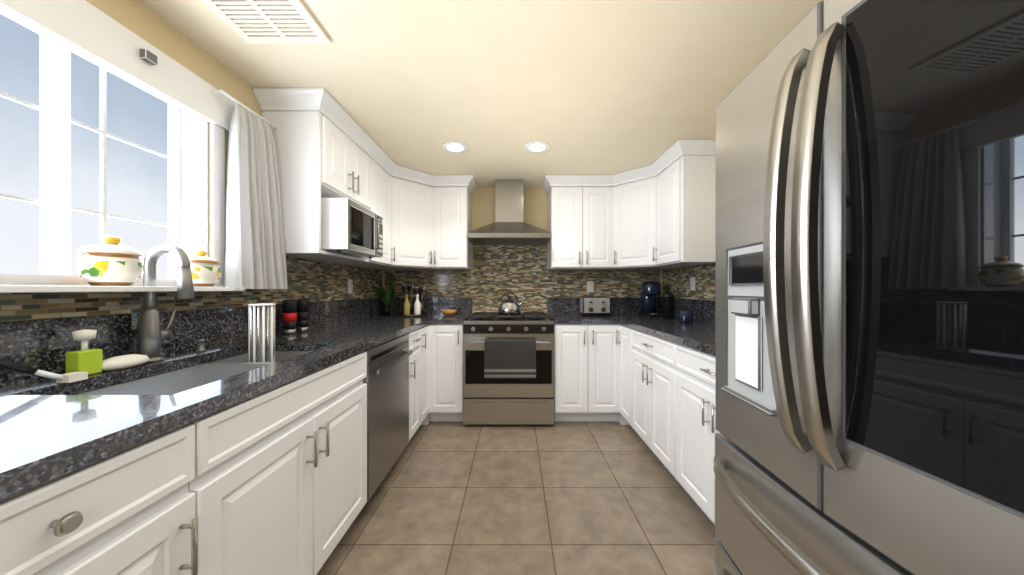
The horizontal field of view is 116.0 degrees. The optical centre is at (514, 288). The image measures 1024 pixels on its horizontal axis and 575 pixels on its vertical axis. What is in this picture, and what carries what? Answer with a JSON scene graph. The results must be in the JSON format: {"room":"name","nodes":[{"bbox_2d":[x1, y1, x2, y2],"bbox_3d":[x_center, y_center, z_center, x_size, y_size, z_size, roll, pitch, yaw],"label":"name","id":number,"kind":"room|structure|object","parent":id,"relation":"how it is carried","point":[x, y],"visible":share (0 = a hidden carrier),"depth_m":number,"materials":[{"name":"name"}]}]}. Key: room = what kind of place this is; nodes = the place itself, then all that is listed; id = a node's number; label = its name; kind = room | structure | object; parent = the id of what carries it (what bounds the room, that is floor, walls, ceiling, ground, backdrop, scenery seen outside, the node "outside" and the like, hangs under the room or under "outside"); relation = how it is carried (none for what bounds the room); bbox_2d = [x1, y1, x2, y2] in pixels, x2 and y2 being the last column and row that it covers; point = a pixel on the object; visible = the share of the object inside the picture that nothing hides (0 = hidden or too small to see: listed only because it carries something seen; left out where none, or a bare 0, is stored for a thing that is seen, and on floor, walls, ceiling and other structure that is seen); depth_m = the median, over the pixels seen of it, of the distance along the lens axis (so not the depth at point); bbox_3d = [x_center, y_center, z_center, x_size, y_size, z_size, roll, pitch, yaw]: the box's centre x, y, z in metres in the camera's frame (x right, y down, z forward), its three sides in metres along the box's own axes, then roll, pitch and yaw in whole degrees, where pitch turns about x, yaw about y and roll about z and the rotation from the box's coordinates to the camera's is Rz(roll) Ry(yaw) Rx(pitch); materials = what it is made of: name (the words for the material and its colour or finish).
{"room":"kitchen","nodes":[
{"label":"kitchen","id":0,"kind":"room"},
{"bbox_2d":[2,0,382,394],"bbox_3d":[-1.510,0.055,0.505,0.200,2.270,5.810,0,0,0],"label":"wall","id":1,"kind":"structure","parent":0,"point":[141,20],"depth_m":1.36,"materials":[{"name":"paint"}]},
{"bbox_2d":[0,0,234,286],"bbox_3d":[-1.465,-0.458,0.542,0.230,0.935,2.084,0,0,0],"label":"window","id":2,"kind":"structure","parent":1,"relation":"in","point":[137,183],"depth_m":1.20,"materials":[{"name":"white glass"}]},
{"bbox_2d":[39,34,70,274],"bbox_3d":[-1.538,-0.438,1.070,0.008,0.775,0.070,0,0,0],"label":"window mullion","id":3,"kind":"object","parent":2,"relation":"attached to","point":[54,157],"visible":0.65,"depth_m":1.07,"materials":[{"name":"white"}]},
{"bbox_2d":[0,285,244,292],"bbox_3d":[-1.446,0.000,0.537,0.323,0.020,1.974,0,0,0],"label":"window sill","id":4,"kind":"structure","parent":1,"relation":"attached to","point":[33,288],"depth_m":0.98,"materials":[{"name":"white"}]},
{"bbox_2d":[76,236,142,285],"bbox_3d":[-1.430,-0.100,1.135,0.151,0.178,0.151,0,0,0],"label":"jar","id":5,"kind":"object","parent":4,"relation":"on","point":[111,261],"visible":0.94,"depth_m":1.09,"materials":[{"name":"ceramic"}]},
{"bbox_2d":[189,250,221,286],"bbox_3d":[-1.360,-0.091,1.385,0.134,0.159,0.134,0,0,0],"label":"jar","id":6,"kind":"object","parent":4,"relation":"on","point":[206,271],"visible":0.79,"depth_m":1.36,"materials":[{"name":"ceramic"}]},
{"bbox_2d":[0,248,381,321],"bbox_3d":[-1.404,-0.054,1.369,0.001,0.286,4.037,0,0,0],"label":"backsplash","id":7,"kind":"structure","parent":1,"relation":"attached to","point":[313,281],"depth_m":1.49,"materials":[{"name":"tile"}]},
{"bbox_2d":[348,279,352,292],"bbox_3d":[-1.400,-0.025,2.720,0.008,0.116,0.072,0,0,0],"label":"electrical outlet","id":8,"kind":"object","parent":7,"relation":"attached to","point":[350,285],"visible":1,"depth_m":2.72,"materials":[{"name":"white plastic"}]},
{"bbox_2d":[211,89,276,128],"bbox_3d":[-1.363,-0.892,1.607,0.090,0.014,0.335,0,0,0],"label":"curtain rod","id":9,"kind":"object","parent":1,"relation":"attached to","point":[242,105],"visible":0.79,"depth_m":1.55,"materials":[{"name":"white metal"}]},
{"bbox_2d":[225,103,287,288],"bbox_3d":[-1.304,-0.440,1.625,0.124,0.880,0.310,0,0,0],"label":"curtain","id":10,"kind":"object","parent":9,"relation":"hanging from","point":[255,256],"visible":1,"depth_m":1.57,"materials":[{"name":"white fabric"}]},
{"bbox_2d":[261,92,372,211],"bbox_3d":[-1.240,-0.834,2.090,0.338,0.488,0.580,0,0,0],"label":"upper cabinet","id":11,"kind":"object","parent":1,"relation":"attached to","point":[316,160],"depth_m":1.78,"materials":[{"name":"white wood"}]},
{"bbox_2d":[321,144,392,267],"bbox_3d":[-1.240,-0.639,2.590,0.338,0.878,0.420,0,0,0],"label":"upper cabinet","id":12,"kind":"object","parent":1,"relation":"attached to","point":[382,179],"depth_m":2.59,"materials":[{"name":"white wood"}]},
{"bbox_2d":[321,198,382,257],"bbox_3d":[-1.163,-0.373,2.085,0.461,0.304,0.490,0,0,0],"label":"microwave","id":13,"kind":"object","parent":12,"relation":"in","point":[349,227],"visible":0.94,"depth_m":1.88,"materials":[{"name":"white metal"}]},
{"bbox_2d":[138,0,822,187],"bbox_3d":[0.077,-1.130,0.505,3.375,0.100,6.210,0,0,0],"label":"ceiling","id":14,"kind":"structure","parent":0,"point":[596,87],"depth_m":1.57,"materials":[{"name":"paint"}]},
{"bbox_2d":[201,0,330,43],"bbox_3d":[-0.980,-1.072,1.185,0.360,0.012,0.410,0,0,0],"label":"ceiling vent","id":15,"kind":"object","parent":14,"relation":"in","point":[271,21],"visible":0.98,"depth_m":1.27,"materials":[{"name":"white metal"}]},
{"bbox_2d":[442,141,467,153],"bbox_3d":[-0.456,-1.074,2.434,0.198,0.008,0.198,0,0,0],"label":"recessed light","id":16,"kind":"object","parent":14,"relation":"in","point":[454,147],"visible":0.98,"depth_m":2.43,"materials":[{"name":"white plastic"}]},
{"bbox_2d":[524,141,549,153],"bbox_3d":[0.167,-1.074,2.434,0.198,0.008,0.198,0,0,0],"label":"recessed light","id":17,"kind":"object","parent":14,"relation":"in","point":[535,147],"visible":1,"depth_m":2.43,"materials":[{"name":"white"}]},
{"bbox_2d":[317,421,716,574],"bbox_3d":[0.077,1.240,0.505,3.375,0.100,6.210,0,0,0],"label":"floor","id":18,"kind":"structure","parent":0,"point":[560,498],"depth_m":1.72,"materials":[{"name":"tile"}]},
{"bbox_2d":[0,414,211,574],"bbox_3d":[-1.077,0.748,0.518,0.664,0.884,0.467,0,0,0],"label":"base cabinet","id":19,"kind":"object","parent":18,"relation":"on","point":[143,508],"depth_m":0.62,"materials":[{"name":"white wood"}]},
{"bbox_2d":[0,297,431,499],"bbox_3d":[-1.062,0.197,1.379,0.690,0.214,4.058,0,0,0],"label":"countertop","id":20,"kind":"structure","parent":19,"relation":"on","point":[50,429],"depth_m":0.93,"materials":[{"name":"stone"}]},
{"bbox_2d":[0,360,87,382],"bbox_3d":[-1.318,0.198,0.844,0.126,0.132,0.191,0,0,0],"label":"dish brush","id":21,"kind":"object","parent":20,"relation":"on","point":[67,377],"visible":1,"depth_m":0.88,"materials":[{"name":"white plastic"}]},
{"bbox_2d":[66,329,102,374],"bbox_3d":[-1.325,0.194,0.985,0.048,0.140,0.056,0,0,0],"label":"soap dispenser","id":22,"kind":"object","parent":20,"relation":"on","point":[86,359],"visible":0.9,"depth_m":0.97,"materials":[{"name":"green plastic"}]},
{"bbox_2d":[101,354,149,370],"bbox_3d":[-1.315,0.243,1.075,0.084,0.041,0.139,0,0,0],"label":"cloth","id":23,"kind":"object","parent":20,"relation":"on","point":[121,362],"visible":0.92,"depth_m":1.05,"materials":[{"name":"white fabric"}]},
{"bbox_2d":[138,244,194,362],"bbox_3d":[-1.276,0.050,1.195,0.192,0.428,0.124,0,0,0],"label":"faucet","id":24,"kind":"object","parent":20,"relation":"on","point":[151,334],"visible":0.9,"depth_m":1.16,"materials":[{"name":"silver metal"}]},
{"bbox_2d":[77,351,311,394],"bbox_3d":[-1.065,0.407,1.185,0.402,0.205,0.762,0,0,0],"label":"sink","id":25,"kind":"object","parent":20,"relation":"in","point":[174,382],"visible":0.04,"depth_m":1.25,"materials":[{"name":"white metal"}]},
{"bbox_2d":[195,339,205,351],"bbox_3d":[-1.335,0.238,1.360,0.034,0.052,0.034,0,0,0],"label":"soap dispenser","id":26,"kind":"object","parent":20,"relation":"on","point":[200,345],"visible":1,"depth_m":1.35,"materials":[{"name":"silver metal"}]},
{"bbox_2d":[248,303,274,361],"bbox_3d":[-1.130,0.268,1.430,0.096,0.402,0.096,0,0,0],"label":"canister","id":27,"kind":"object","parent":20,"relation":"on","point":[262,332],"visible":0.69,"depth_m":1.40,"materials":[{"name":"silver metal"}]},
{"bbox_2d":[282,299,297,334],"bbox_3d":[-1.315,0.163,1.870,0.074,0.202,0.073,0,0,0],"label":"travel mug","id":28,"kind":"object","parent":20,"relation":"on","point":[289,306],"visible":1,"depth_m":1.84,"materials":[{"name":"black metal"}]},
{"bbox_2d":[296,299,309,331],"bbox_3d":[-1.310,0.163,1.975,0.074,0.202,0.073,0,0,0],"label":"travel mug","id":29,"kind":"object","parent":20,"relation":"on","point":[303,305],"visible":0.9,"depth_m":1.95,"materials":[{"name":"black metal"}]},
{"bbox_2d":[376,281,397,314],"bbox_3d":[-1.302,0.076,3.263,0.145,0.376,0.225,0,0,0],"label":"potted plant","id":30,"kind":"object","parent":20,"relation":"on","point":[386,296],"visible":1,"depth_m":3.21,"materials":[{"name":"green plant"}]},
{"bbox_2d":[392,284,427,316],"bbox_3d":[-1.040,0.106,3.180,0.340,0.315,0.340,0,0,0],"label":"tray","id":31,"kind":"object","parent":20,"relation":"on","point":[407,306],"visible":1,"depth_m":3.20,"materials":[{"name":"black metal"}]},
{"bbox_2d":[212,392,366,574],"bbox_3d":[-1.077,0.870,1.184,0.664,0.640,0.863,0,0,0],"label":"base cabinet","id":32,"kind":"object","parent":18,"relation":"on","point":[273,481],"depth_m":1.05,"materials":[{"name":"white wood"}]},
{"bbox_2d":[312,327,423,440],"bbox_3d":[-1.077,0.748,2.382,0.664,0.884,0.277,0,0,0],"label":"base cabinet","id":33,"kind":"object","parent":18,"relation":"on","point":[348,374],"depth_m":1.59,"materials":[{"name":"white wood"}]},
{"bbox_2d":[353,333,412,521],"bbox_3d":[-1.024,0.749,1.930,0.642,0.883,0.620,0,0,0],"label":"dishwasher","id":34,"kind":"object","parent":18,"relation":"on","point":[386,379],"visible":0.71,"depth_m":1.83,"materials":[{"name":"silver metal"}]},
{"bbox_2d":[424,324,431,424],"bbox_3d":[-1.077,0.748,2.660,0.664,0.884,0.278,0,0,0],"label":"base cabinet","id":35,"kind":"object","parent":18,"relation":"on","point":[428,328],"depth_m":2.76,"materials":[{"name":"white wood"}]},
{"bbox_2d":[432,324,462,420],"bbox_3d":[-0.608,0.748,3.094,0.312,0.884,0.628,0,0,0],"label":"base cabinet","id":36,"kind":"object","parent":18,"relation":"on","point":[447,339],"depth_m":2.78,"materials":[{"name":"white wood"}]},
{"bbox_2d":[432,297,471,323],"bbox_3d":[-0.586,0.197,3.091,0.265,0.214,0.633,0,0,0],"label":"countertop","id":37,"kind":"structure","parent":36,"relation":"on","point":[463,305],"depth_m":3.39,"materials":[{"name":"stone"}]},
{"bbox_2d":[441,309,456,315],"bbox_3d":[-0.660,0.236,3.200,0.156,0.055,0.156,0,0,0],"label":"bowl","id":38,"kind":"object","parent":37,"relation":"on","point":[449,312],"visible":1,"depth_m":3.15,"materials":[{"name":"brown"}]},
{"bbox_2d":[463,312,553,424],"bbox_3d":[-0.055,0.715,3.031,0.784,0.950,0.742,0,0,0],"label":"range","id":39,"kind":"object","parent":18,"relation":"on","point":[508,369],"visible":0.96,"depth_m":2.75,"materials":[{"name":"silver metal"}]},
{"bbox_2d":[484,339,536,378],"bbox_3d":[-0.040,0.583,2.688,0.430,0.324,0.056,0,0,0],"label":"towel","id":40,"kind":"object","parent":39,"relation":"hanging from","point":[503,358],"depth_m":2.66,"materials":[{"name":"grey fabric"}]},
{"bbox_2d":[498,292,523,314],"bbox_3d":[-0.038,0.134,3.070,0.250,0.211,0.216,0,0,0],"label":"kettle","id":41,"kind":"object","parent":39,"relation":"on","point":[509,306],"visible":1,"depth_m":3.00,"materials":[{"name":"silver metal"}]},
{"bbox_2d":[554,324,591,420],"bbox_3d":[0.489,0.748,3.094,0.294,0.884,0.628,0,0,0],"label":"base cabinet","id":42,"kind":"object","parent":18,"relation":"on","point":[572,342],"depth_m":2.78,"materials":[{"name":"white wood"}]},
{"bbox_2d":[547,297,615,323],"bbox_3d":[0.623,0.197,3.091,0.559,0.214,0.633,0,0,0],"label":"countertop","id":43,"kind":"structure","parent":42,"relation":"on","point":[562,310],"depth_m":3.39,"materials":[{"name":"stone"}]},
{"bbox_2d":[580,296,610,315],"bbox_3d":[0.795,0.168,3.175,0.270,0.192,0.190,0,0,0],"label":"toaster","id":44,"kind":"object","parent":43,"relation":"on","point":[595,305],"visible":1,"depth_m":3.10,"materials":[{"name":"silver metal"}]},
{"bbox_2d":[592,324,619,422],"bbox_3d":[0.783,0.748,3.094,0.294,0.884,0.628,0,0,0],"label":"base cabinet","id":45,"kind":"object","parent":18,"relation":"on","point":[605,337],"depth_m":2.78,"materials":[{"name":"white wood"}]},
{"bbox_2d":[620,324,627,424],"bbox_3d":[1.236,0.748,2.652,0.654,0.884,0.293,0,0,0],"label":"base cabinet","id":46,"kind":"object","parent":18,"relation":"on","point":[623,329],"depth_m":2.69,"materials":[{"name":"white wood"}]},
{"bbox_2d":[628,327,671,473],"bbox_3d":[1.236,0.748,2.163,0.654,0.884,0.685,0,0,0],"label":"base cabinet","id":47,"kind":"object","parent":18,"relation":"on","point":[649,356],"depth_m":2.13,"materials":[{"name":"white wood"}]},
{"bbox_2d":[672,342,719,524],"bbox_3d":[1.236,0.748,1.460,0.654,0.884,0.721,0,0,0],"label":"base cabinet","id":48,"kind":"object","parent":18,"relation":"on","point":[694,430],"depth_m":1.62,"materials":[{"name":"white wood"}]},
{"bbox_2d":[616,297,715,355],"bbox_3d":[1.232,0.197,2.244,0.661,0.214,2.328,0,0,0],"label":"countertop","id":49,"kind":"structure","parent":48,"relation":"on","point":[700,334],"depth_m":2.47,"materials":[{"name":"stone"}]},
{"bbox_2d":[638,281,661,317],"bbox_3d":[1.320,0.093,3.105,0.176,0.342,0.290,0,0,0],"label":"coffee machine","id":50,"kind":"object","parent":49,"relation":"on","point":[651,290],"visible":1,"depth_m":3.08,"materials":[{"name":"blue plastic"}]},
{"bbox_2d":[662,291,674,318],"bbox_3d":[1.370,0.142,2.860,0.108,0.244,0.108,0,0,0],"label":"canister","id":51,"kind":"object","parent":49,"relation":"on","point":[668,304],"visible":1,"depth_m":2.82,"materials":[{"name":"black"}]},
{"bbox_2d":[675,310,690,322],"bbox_3d":[1.313,0.216,2.500,0.119,0.095,0.086,0,0,0],"label":"mug","id":52,"kind":"object","parent":49,"relation":"on","point":[684,316],"visible":1,"depth_m":2.47,"materials":[{"name":"blue ceramic"}]},
{"bbox_2d":[678,309,692,321],"bbox_3d":[1.383,0.216,2.600,0.119,0.095,0.086,0,0,0],"label":"mug","id":53,"kind":"object","parent":49,"relation":"on","point":[691,314],"visible":0.35,"depth_m":2.56,"materials":[{"name":"blue ceramic"}]},
{"bbox_2d":[714,0,1023,574],"bbox_3d":[1.040,0.292,0.646,0.991,1.795,0.783,0,0,0],"label":"fridge","id":54,"kind":"object","parent":18,"relation":"on","point":[869,287],"visible":1,"depth_m":0.55,"materials":[{"name":"grey metal"}]},
{"bbox_2d":[383,188,661,313],"bbox_3d":[0.077,0.055,3.510,3.375,2.270,0.200,0,0,0],"label":"wall","id":55,"kind":"structure","parent":0,"point":[535,207],"depth_m":3.41,"materials":[{"name":"paint"}]},
{"bbox_2d":[371,268,432,269],"bbox_3d":[-1.105,-0.639,3.104,0.608,0.878,0.608,0,0,0],"label":"upper cabinet","id":56,"kind":"object","parent":55,"relation":"attached to","point":[371,268],"depth_m":3.12,"materials":[{"name":"white wood"}]},
{"bbox_2d":[393,164,432,267],"bbox_3d":[-0.939,-0.644,2.938,0.292,0.868,0.293,0,0,0],"label":"upper cabinet","id":57,"kind":"object","parent":55,"relation":"attached to","point":[412,201],"depth_m":2.93,"materials":[{"name":"white wood"}]},
{"bbox_2d":[433,176,472,269],"bbox_3d":[-0.630,-0.639,3.239,0.340,0.878,0.338,0,0,0],"label":"upper cabinet","id":58,"kind":"object","parent":55,"relation":"attached to","point":[452,206],"depth_m":3.07,"materials":[{"name":"white wood"}]},
{"bbox_2d":[467,180,550,244],"bbox_3d":[-0.055,-0.771,3.152,0.770,0.613,0.500,0,0,0],"label":"range hood","id":59,"kind":"object","parent":55,"relation":"attached to","point":[509,226],"visible":1,"depth_m":3.15,"materials":[{"name":"silver metal"}]},
{"bbox_2d":[385,244,659,312],"bbox_3d":[0.077,-0.165,3.404,2.929,0.850,0.001,0,0,0],"label":"backsplash","id":60,"kind":"structure","parent":55,"relation":"attached to","point":[497,272],"depth_m":3.40,"materials":[{"name":"tile"}]},
{"bbox_2d":[587,281,593,291],"bbox_3d":[0.800,-0.025,3.400,0.072,0.116,0.008,0,0,0],"label":"electrical outlet","id":61,"kind":"object","parent":60,"relation":"attached to","point":[590,286],"visible":1,"depth_m":3.40,"materials":[{"name":"white plastic"}]},
{"bbox_2d":[545,176,584,269],"bbox_3d":[0.499,-0.639,3.239,0.300,0.878,0.338,0,0,0],"label":"upper cabinet","id":62,"kind":"object","parent":55,"relation":"attached to","point":[566,205],"depth_m":3.07,"materials":[{"name":"white wood"}]},
{"bbox_2d":[585,176,612,269],"bbox_3d":[0.799,-0.639,3.239,0.300,0.878,0.338,0,0,0],"label":"upper cabinet","id":63,"kind":"object","parent":55,"relation":"attached to","point":[598,200],"depth_m":3.07,"materials":[{"name":"white wood"}]},
{"bbox_2d":[613,164,652,267],"bbox_3d":[1.091,-0.644,2.938,0.297,0.868,0.293,0,0,0],"label":"upper cabinet","id":64,"kind":"object","parent":55,"relation":"attached to","point":[632,200],"depth_m":2.93,"materials":[{"name":"white wood"}]},
{"bbox_2d":[613,268,674,269],"bbox_3d":[1.256,-0.639,3.104,0.614,0.878,0.608,0,0,0],"label":"upper cabinet","id":65,"kind":"object","parent":55,"relation":"attached to","point":[613,268],"depth_m":3.12,"materials":[{"name":"white wood"}]},
{"bbox_2d":[653,140,715,267],"bbox_3d":[1.394,-0.639,2.585,0.338,0.878,0.430,0,0,0],"label":"upper cabinet","id":66,"kind":"object","parent":55,"relation":"attached to","point":[665,219],"depth_m":2.37,"materials":[{"name":"white wood"}]},
{"bbox_3d":[1.665,0.055,0.505,0.200,2.270,5.810,0,0,0],"label":"wall","id":67,"kind":"structure","parent":0,"visible":0},
{"bbox_2d":[662,264,715,299],"bbox_3d":[1.559,-0.054,2.233,0.001,0.286,2.307,0,0,0],"label":"backsplash","id":68,"kind":"structure","parent":67,"relation":"attached to","point":[676,282],"depth_m":2.83,"materials":[{"name":"tile"}]},
{"bbox_2d":[690,277,694,290],"bbox_3d":[1.555,-0.045,2.800,0.008,0.116,0.072,0,0,0],"label":"electrical outlet","id":69,"kind":"object","parent":68,"relation":"attached to","point":[692,283],"visible":1,"depth_m":2.80,"materials":[{"name":"white plastic"}]}
]}

